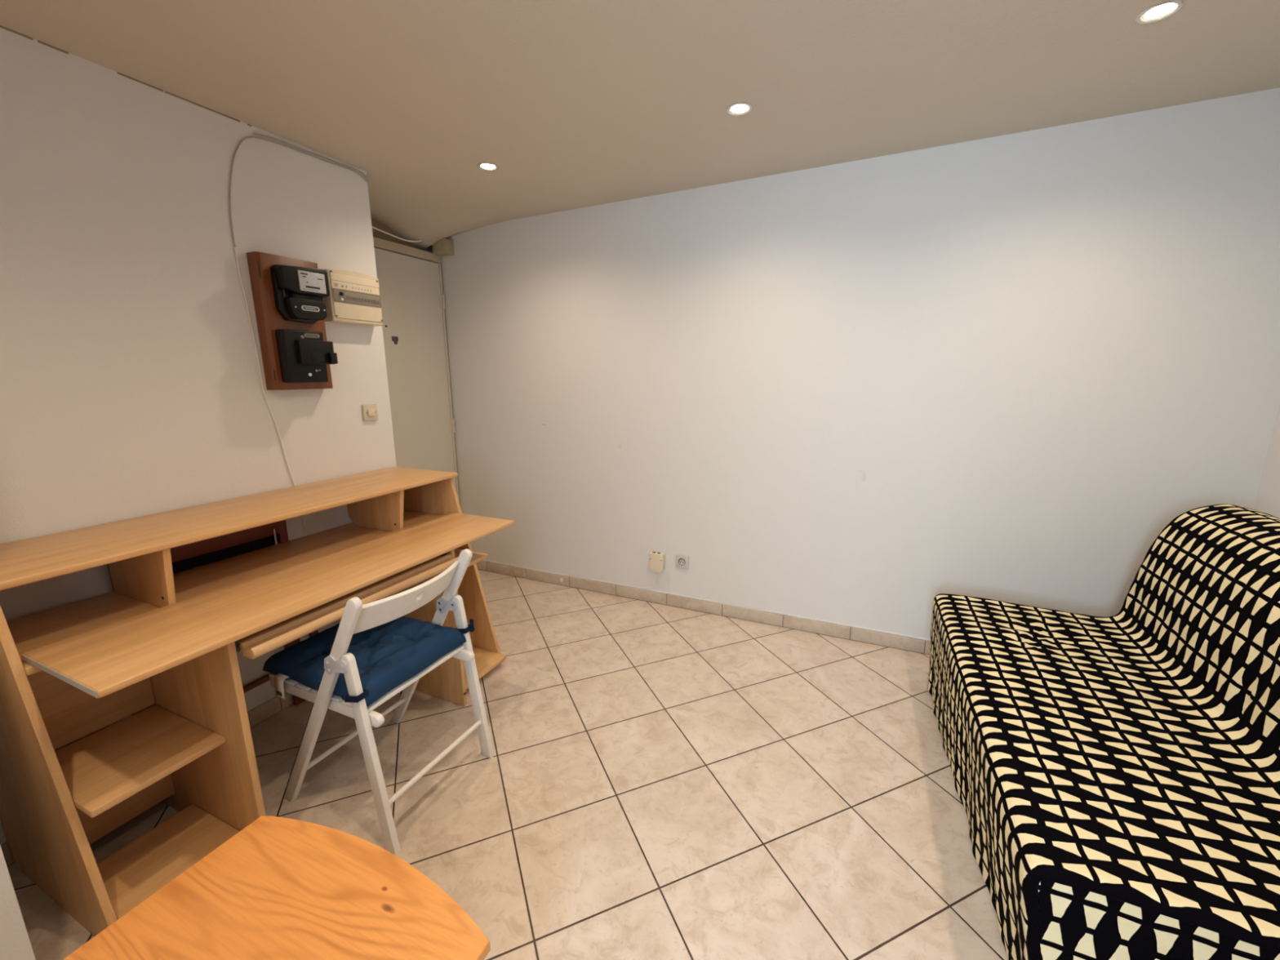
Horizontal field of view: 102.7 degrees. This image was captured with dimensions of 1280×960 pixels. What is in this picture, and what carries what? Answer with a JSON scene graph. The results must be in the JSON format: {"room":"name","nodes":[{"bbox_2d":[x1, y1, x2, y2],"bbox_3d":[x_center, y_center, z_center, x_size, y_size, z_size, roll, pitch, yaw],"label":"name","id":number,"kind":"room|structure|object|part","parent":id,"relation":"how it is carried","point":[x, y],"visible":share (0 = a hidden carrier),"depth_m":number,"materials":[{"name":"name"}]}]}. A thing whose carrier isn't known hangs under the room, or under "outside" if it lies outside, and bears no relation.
{"room":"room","nodes":[
{"label":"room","id":0,"kind":"room"},
{"bbox_2d":[0,844,35,959],"bbox_3d":[-1.741,0.101,0.646,0.640,2.280,0.816,5,13,24],"label":"wall pier","id":1,"kind":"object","parent":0,"point":[15,942],"depth_m":1.04,"materials":[{"name":"white paint"}]},
{"bbox_2d":[0,27,396,844],"bbox_3d":[-2.119,-0.011,1.199,0.610,2.280,3.138,5,13,24],"label":"wall","id":2,"kind":"structure","parent":0,"point":[131,387],"depth_m":1.61,"materials":[{"name":"white paint"}]},
{"bbox_2d":[0,25,251,126],"bbox_3d":[-1.594,-1.181,1.404,0.003,0.006,0.970,5,13,24],"label":"trim","id":3,"kind":"structure","parent":2,"relation":"attached to","point":[1,26],"depth_m":1.56,"materials":[{"name":"paint"}]},
{"bbox_2d":[0,691,293,866],"bbox_3d":[-1.501,0.923,2.018,0.009,0.073,1.516,5,13,24],"label":"baseboard","id":4,"kind":"structure","parent":2,"relation":"attached to","point":[265,710],"depth_m":2.02,"materials":[{"name":"beige tile"}]},
{"bbox_2d":[229,136,254,247],"bbox_3d":[-1.416,-1.031,1.831,0.005,0.403,0.124,5,13,24],"label":"cable","id":5,"kind":"object","parent":2,"relation":"attached to","point":[247,137],"visible":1,"depth_m":1.80,"materials":[{"name":"white plastic"}]},
{"bbox_2d":[234,247,306,536],"bbox_3d":[-1.415,-0.205,1.995,0.006,1.290,0.109,5,13,24],"label":"cable","id":6,"kind":"object","parent":2,"relation":"attached to","point":[235,249],"visible":0.85,"depth_m":1.92,"materials":[{"name":"white plastic"}]},
{"bbox_2d":[246,251,333,390],"bbox_3d":[-1.353,-0.603,1.995,0.056,0.491,0.229,5,13,24],"label":"board","id":7,"kind":"object","parent":2,"relation":"attached to","point":[268,319],"visible":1,"depth_m":1.91,"materials":[{"name":"brown wood"}]},
{"bbox_2d":[270,264,329,324],"bbox_3d":[-1.286,-0.717,1.971,0.067,0.214,0.208,5,13,24],"label":"meter","id":8,"kind":"object","parent":7,"relation":"attached to","point":[299,292],"visible":1,"depth_m":1.93,"materials":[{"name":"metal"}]},
{"bbox_2d":[273,265,329,297],"bbox_3d":[-1.282,-0.757,1.946,0.042,0.100,0.182,5,13,24],"label":"hood","id":9,"kind":"object","parent":8,"relation":"attached to","point":[288,281],"depth_m":1.92,"materials":[{"name":"black plastic"}]},
{"bbox_3d":[-1.265,-0.658,1.966,0.001,0.018,0.070,5,13,24],"label":"name plate","id":10,"kind":"part","parent":8,"relation":"part of","materials":[{"name":"white plastic"}]},
{"bbox_2d":[302,306,318,311],"bbox_3d":[-1.264,-0.658,1.965,0.001,0.011,0.059,5,13,24],"label":"print","id":11,"kind":"object","parent":8,"relation":"attached to","point":[304,308],"depth_m":1.96},
{"bbox_2d":[275,328,337,382],"bbox_3d":[-1.287,-0.479,1.988,0.088,0.196,0.176,5,13,24],"label":"main breaker","id":12,"kind":"object","parent":7,"relation":"attached to","point":[304,356],"visible":1,"depth_m":1.96,"materials":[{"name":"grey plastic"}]},
{"bbox_3d":[-1.273,-0.560,1.986,0.001,0.015,0.061,5,13,24],"label":"name plate","id":13,"kind":"part","parent":12,"relation":"part of","materials":[{"name":"grey plastic"}]},
{"bbox_3d":[-1.229,-0.486,2.042,0.026,0.043,0.028,5,13,24],"label":"lever","id":14,"kind":"part","parent":12,"relation":"part of","materials":[{"name":"black plastic"}]},
{"bbox_2d":[253,133,368,182],"bbox_3d":[-1.296,-1.289,2.050,0.006,0.038,0.469,5,13,24],"label":"cable","id":15,"kind":"object","parent":2,"relation":"attached to","point":[255,134],"visible":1,"depth_m":2.02,"materials":[{"name":"white plastic"}]},
{"bbox_2d":[322,269,382,326],"bbox_3d":[-1.237,-0.783,2.204,0.072,0.212,0.242,5,13,24],"label":"box","id":16,"kind":"object","parent":2,"relation":"attached to","point":[354,297],"visible":0.98,"depth_m":2.17,"materials":[{"name":"beige plastic"}]},
{"bbox_2d":[361,404,377,421],"bbox_3d":[-1.242,-0.312,2.357,0.016,0.074,0.072,5,13,24],"label":"light switch","id":17,"kind":"object","parent":2,"relation":"attached to","point":[369,411],"visible":1,"depth_m":2.35,"materials":[{"name":"beige plastic"}]},
{"bbox_2d":[368,190,505,248],"bbox_3d":[-1.208,-1.412,2.741,0.620,0.130,0.840,5,13,24],"label":"ceiling","id":18,"kind":"structure","parent":2,"relation":"attached to","point":[410,219],"depth_m":2.88,"materials":[{"name":"beige paint"}]},
{"bbox_2d":[371,218,432,253],"bbox_3d":[-1.556,-0.408,3.104,0.150,2.280,0.890,5,13,24],"label":"wall","id":19,"kind":"structure","parent":0,"point":[376,233],"depth_m":2.95,"materials":[{"name":"paint"}]},
{"bbox_2d":[372,226,422,242],"bbox_3d":[-1.400,-1.392,2.875,0.008,0.050,0.438,5,13,24],"label":"cable","id":20,"kind":"object","parent":19,"relation":"hanging from","point":[372,226],"visible":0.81,"depth_m":2.91,"materials":[{"name":"white plastic"}]},
{"bbox_2d":[373,236,442,263],"bbox_3d":[-1.459,-1.317,2.863,0.074,0.048,0.859,5,13,24],"label":"trim","id":21,"kind":"structure","parent":19,"relation":"attached to","point":[379,243],"depth_m":2.98,"materials":[{"name":"paint"}]},
{"bbox_2d":[373,247,456,489],"bbox_3d":[-1.439,-0.296,3.063,0.058,2.020,0.846,5,13,24],"label":"door","id":22,"kind":"structure","parent":19,"relation":"in","point":[411,300],"depth_m":3.12,"materials":[{"name":"beige paint"}]},
{"bbox_2d":[7,569,1261,959],"bbox_3d":[-0.337,1.181,1.117,4.216,0.080,4.200,5,13,24],"label":"floor","id":23,"kind":"structure","parent":0,"point":[660,781],"depth_m":1.65,"materials":[{"name":"beige tile"}]},
{"bbox_2d":[106,520,318,705],"bbox_3d":[-1.501,0.539,1.893,0.026,0.875,0.587,5,13,24],"label":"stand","id":24,"kind":"object","parent":23,"relation":"on","point":[193,555],"visible":0.2,"depth_m":1.86,"materials":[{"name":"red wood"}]},
{"bbox_3d":[-1.519,0.394,1.831,0.010,0.284,0.455,5,13,24],"label":"panel","id":25,"kind":"part","parent":24,"relation":"part of","materials":[{"name":"brown wood"}]},
{"bbox_3d":[-1.518,0.222,1.798,0.020,0.065,0.476,5,13,24],"label":"rail","id":26,"kind":"part","parent":24,"relation":"part of","materials":[{"name":"red wood"}]},
{"bbox_3d":[-1.504,0.796,1.945,0.018,0.020,0.530,5,13,24],"label":"rail","id":27,"kind":"part","parent":24,"relation":"part of","materials":[{"name":"red wood"}]},
{"bbox_3d":[-1.425,0.711,2.106,0.020,0.450,0.055,5,13,24],"label":"leg","id":28,"kind":"part","parent":24,"relation":"part of","materials":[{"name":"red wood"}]},
{"bbox_3d":[-1.389,0.695,2.186,0.020,0.450,0.030,5,13,24],"label":"leg","id":29,"kind":"part","parent":24,"relation":"part of","materials":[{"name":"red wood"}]},
{"bbox_2d":[0,466,514,936],"bbox_3d":[-1.155,0.537,1.820,0.722,0.905,1.405,5,13,24],"label":"computer desk","id":30,"kind":"object","parent":23,"relation":"on","point":[159,649],"visible":0.84,"depth_m":1.40,"materials":[{"name":"brown wood"}]},
{"bbox_3d":[-1.487,0.670,1.237,0.590,0.884,0.018,5,13,24],"label":"panel","id":31,"kind":"part","parent":30,"relation":"part of","materials":[{"name":"brown wood"}]},
{"bbox_3d":[-1.505,0.547,1.380,0.013,0.295,0.266,5,13,24],"label":"panel","id":32,"kind":"part","parent":30,"relation":"part of","materials":[{"name":"brown wood"}]},
{"bbox_3d":[-1.504,0.854,1.443,0.013,0.291,0.266,5,13,24],"label":"panel","id":33,"kind":"part","parent":30,"relation":"part of","materials":[{"name":"brown wood"}]},
{"bbox_2d":[54,704,225,817],"bbox_3d":[-1.338,0.716,1.338,0.348,0.018,0.266,5,13,24],"label":"shelf","id":34,"kind":"object","parent":30,"relation":"attached to","point":[105,767],"depth_m":1.33,"materials":[{"name":"brown wood"}]},
{"bbox_2d":[97,804,239,919],"bbox_3d":[-1.276,1.024,1.375,0.290,0.018,0.266,5,13,24],"label":"shelf","id":35,"kind":"object","parent":30,"relation":"attached to","point":[140,868],"depth_m":1.38,"materials":[{"name":"brown wood"}]},
{"bbox_2d":[6,509,440,675],"bbox_3d":[-1.279,0.292,1.830,0.385,0.018,1.352,5,13,24],"label":"shelf","id":36,"kind":"object","parent":30,"relation":"attached to","point":[34,631],"depth_m":1.60,"materials":[{"name":"brown wood"}]},
{"bbox_2d":[0,466,457,591],"bbox_3d":[-1.302,0.091,1.794,0.404,0.020,1.405,5,13,24],"label":"shelf","id":37,"kind":"object","parent":30,"relation":"attached to","point":[34,559],"depth_m":1.53,"materials":[{"name":"brown wood"}]},
{"bbox_2d":[234,551,458,659],"bbox_3d":[-1.055,0.351,1.722,0.490,0.044,0.747,5,13,24],"label":"keyboard tray","id":38,"kind":"object","parent":30,"relation":"on","point":[255,645],"depth_m":1.51,"materials":[{"name":"wood"}]},
{"bbox_3d":[-0.928,0.414,2.462,0.590,0.884,0.018,5,13,24],"label":"panel","id":39,"kind":"part","parent":30,"relation":"part of","materials":[{"name":"brown wood"}]},
{"bbox_2d":[454,548,488,567],"bbox_3d":[-0.927,0.357,2.272,0.385,0.018,0.299,5,13,24],"label":"shelf","id":40,"kind":"object","parent":30,"relation":"attached to","point":[477,557],"depth_m":2.31,"materials":[{"name":"brown wood"}]},
{"bbox_2d":[463,645,506,688],"bbox_3d":[-0.894,0.840,2.357,0.452,0.018,0.299,5,13,24],"label":"shelf","id":41,"kind":"object","parent":30,"relation":"attached to","point":[486,658],"depth_m":2.36,"materials":[{"name":"brown wood"}]},
{"bbox_2d":[62,815,490,959],"bbox_3d":[-0.707,1.028,0.561,0.595,0.450,1.050,5,13,24],"label":"table","id":42,"kind":"object","parent":23,"relation":"on","point":[279,888],"visible":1,"depth_m":0.87,"materials":[{"name":"orange wood"}]},
{"bbox_2d":[268,548,493,854],"bbox_3d":[-0.849,0.632,1.676,0.517,0.774,0.439,5,13,24],"label":"folding chair","id":43,"kind":"object","parent":23,"relation":"on","point":[357,617],"visible":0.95,"depth_m":1.51,"materials":[{"name":"white paint"}]},
{"bbox_3d":[-0.941,0.669,1.497,0.470,0.774,0.020,5,13,24],"label":"leg","id":44,"kind":"part","parent":43,"relation":"part of","materials":[{"name":"white paint"}]},
{"bbox_3d":[-0.938,0.652,1.519,0.484,0.036,0.020,5,13,24],"label":"seat rail","id":45,"kind":"part","parent":43,"relation":"part of","materials":[{"name":"white paint"}]},
{"bbox_3d":[-0.835,0.513,1.402,0.098,0.065,0.004,5,13,24],"label":"hinge plate","id":46,"kind":"part","parent":43,"relation":"part of","materials":[{"name":"metal"}]},
{"bbox_2d":[262,616,475,706],"bbox_3d":[-0.880,0.568,1.677,0.475,0.129,0.456,5,13,24],"label":"seat cushion","id":47,"kind":"object","parent":43,"relation":"on","point":[388,655],"visible":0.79,"depth_m":1.60,"materials":[{"name":"blue fabric"}]},
{"bbox_3d":[-0.753,0.771,1.433,0.125,0.600,0.020,5,13,24],"label":"leg","id":48,"kind":"part","parent":43,"relation":"part of","materials":[{"name":"white paint"}]},
{"bbox_3d":[-0.689,0.351,1.545,0.108,0.092,0.398,5,13,24],"label":"backrest","id":49,"kind":"part","parent":43,"relation":"part of","materials":[{"name":"white paint"}]},
{"bbox_3d":[-0.774,0.593,1.863,0.470,0.774,0.020,5,13,24],"label":"leg","id":50,"kind":"part","parent":43,"relation":"part of","materials":[{"name":"white paint"}]},
{"bbox_3d":[-0.668,0.436,1.768,0.098,0.065,0.004,5,13,24],"label":"hinge plate","id":51,"kind":"part","parent":43,"relation":"part of","materials":[{"name":"metal"}]},
{"bbox_3d":[-0.791,0.584,1.842,0.484,0.036,0.020,5,13,24],"label":"seat rail","id":52,"kind":"part","parent":43,"relation":"part of","materials":[{"name":"white paint"}]},
{"bbox_3d":[-0.586,0.695,1.798,0.125,0.600,0.020,5,13,24],"label":"leg","id":53,"kind":"part","parent":43,"relation":"part of","materials":[{"name":"white paint"}]},
{"bbox_2d":[927,503,1279,959],"bbox_3d":[1.437,0.616,1.380,1.000,0.896,1.357,5,13,24],"label":"sofa","id":54,"kind":"object","parent":23,"relation":"on","point":[1126,764],"visible":1,"depth_m":1.27,"materials":[{"name":"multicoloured fabric"}]},
{"bbox_3d":[1.176,0.754,0.774,0.925,0.873,0.007,5,13,24],"label":"panel","id":55,"kind":"part","parent":54,"relation":"part of","materials":[{"name":"black fabric"}]},
{"bbox_2d":[0,0,1279,221],"bbox_3d":[-0.348,-1.078,0.650,4.216,0.106,4.200,5,13,24],"label":"ceiling","id":56,"kind":"structure","parent":0,"point":[575,104],"depth_m":1.56,"materials":[{"name":"beige paint"}]},
{"bbox_2d":[477,162,498,171],"bbox_3d":[-0.662,-1.365,2.226,0.089,0.008,0.089,5,13,24],"label":"recessed light","id":57,"kind":"object","parent":56,"relation":"in","point":[489,166],"visible":1,"depth_m":2.22,"materials":[{"name":"silver metal"}]},
{"bbox_2d":[725,102,751,115],"bbox_3d":[0.345,-1.293,1.781,0.089,0.008,0.089,5,13,24],"label":"recessed light","id":58,"kind":"object","parent":56,"relation":"in","point":[738,107],"visible":1,"depth_m":1.78,"materials":[{"name":"silver metal"}]},
{"bbox_2d":[1135,0,1183,23],"bbox_3d":[1.351,-1.220,1.331,0.089,0.008,0.089,5,13,24],"label":"recessed light","id":59,"kind":"object","parent":56,"relation":"in","point":[1162,8],"visible":1,"depth_m":1.33,"materials":[{"name":"silver metal"}]},
{"bbox_2d":[431,87,1279,640],"bbox_3d":[0.498,-0.330,2.726,4.216,2.380,0.120,5,13,24],"label":"wall","id":60,"kind":"structure","parent":0,"point":[863,393],"depth_m":2.34,"materials":[{"name":"white paint"}]},
{"bbox_2d":[432,237,453,256],"bbox_3d":[-1.218,-1.440,3.166,0.100,0.084,0.077,5,13,24],"label":"junction box","id":61,"kind":"object","parent":60,"relation":"attached to","point":[444,246],"visible":0.87,"depth_m":3.14,"materials":[{"name":"plastic"}]},
{"bbox_2d":[436,262,459,502],"bbox_3d":[-1.288,-0.375,3.443,0.070,2.034,0.014,5,13,24],"label":"trim","id":62,"kind":"structure","parent":60,"relation":"attached to","point":[439,264],"depth_m":3.36,"materials":[{"name":"beige paint"}]},
{"bbox_2d":[648,551,665,573],"bbox_3d":[0.098,0.478,2.986,0.090,0.116,0.041,5,13,24],"label":"box","id":63,"kind":"object","parent":60,"relation":"attached to","point":[656,559],"visible":1,"depth_m":2.97,"materials":[{"name":"beige plastic"}]},
{"bbox_2d":[591,572,657,587],"bbox_3d":[-0.101,0.578,3.113,0.454,0.133,0.007,5,13,24],"label":"cable","id":64,"kind":"object","parent":63,"relation":"hanging from","point":[657,572],"visible":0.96,"depth_m":3.11,"materials":[{"name":"white plastic"}]},
{"bbox_2d":[675,554,688,568],"bbox_3d":[0.238,0.469,2.929,0.078,0.077,0.026,5,13,24],"label":"wall socket","id":65,"kind":"object","parent":60,"relation":"attached to","point":[681,561],"visible":1,"depth_m":2.93,"materials":[{"name":"grey plastic"}]},
{"bbox_2d":[475,560,930,654],"bbox_3d":[0.531,0.738,2.862,3.875,0.072,0.009,5,13,24],"label":"baseboard","id":66,"kind":"structure","parent":60,"relation":"attached to","point":[897,642],"depth_m":2.88,"materials":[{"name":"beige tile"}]},
{"bbox_2d":[1253,404,1279,518],"bbox_3d":[1.546,0.188,0.051,0.120,2.320,4.000,5,13,24],"label":"wall","id":67,"kind":"structure","parent":0,"point":[1268,498],"depth_m":1.85,"materials":[{"name":"white paint"}]}
]}

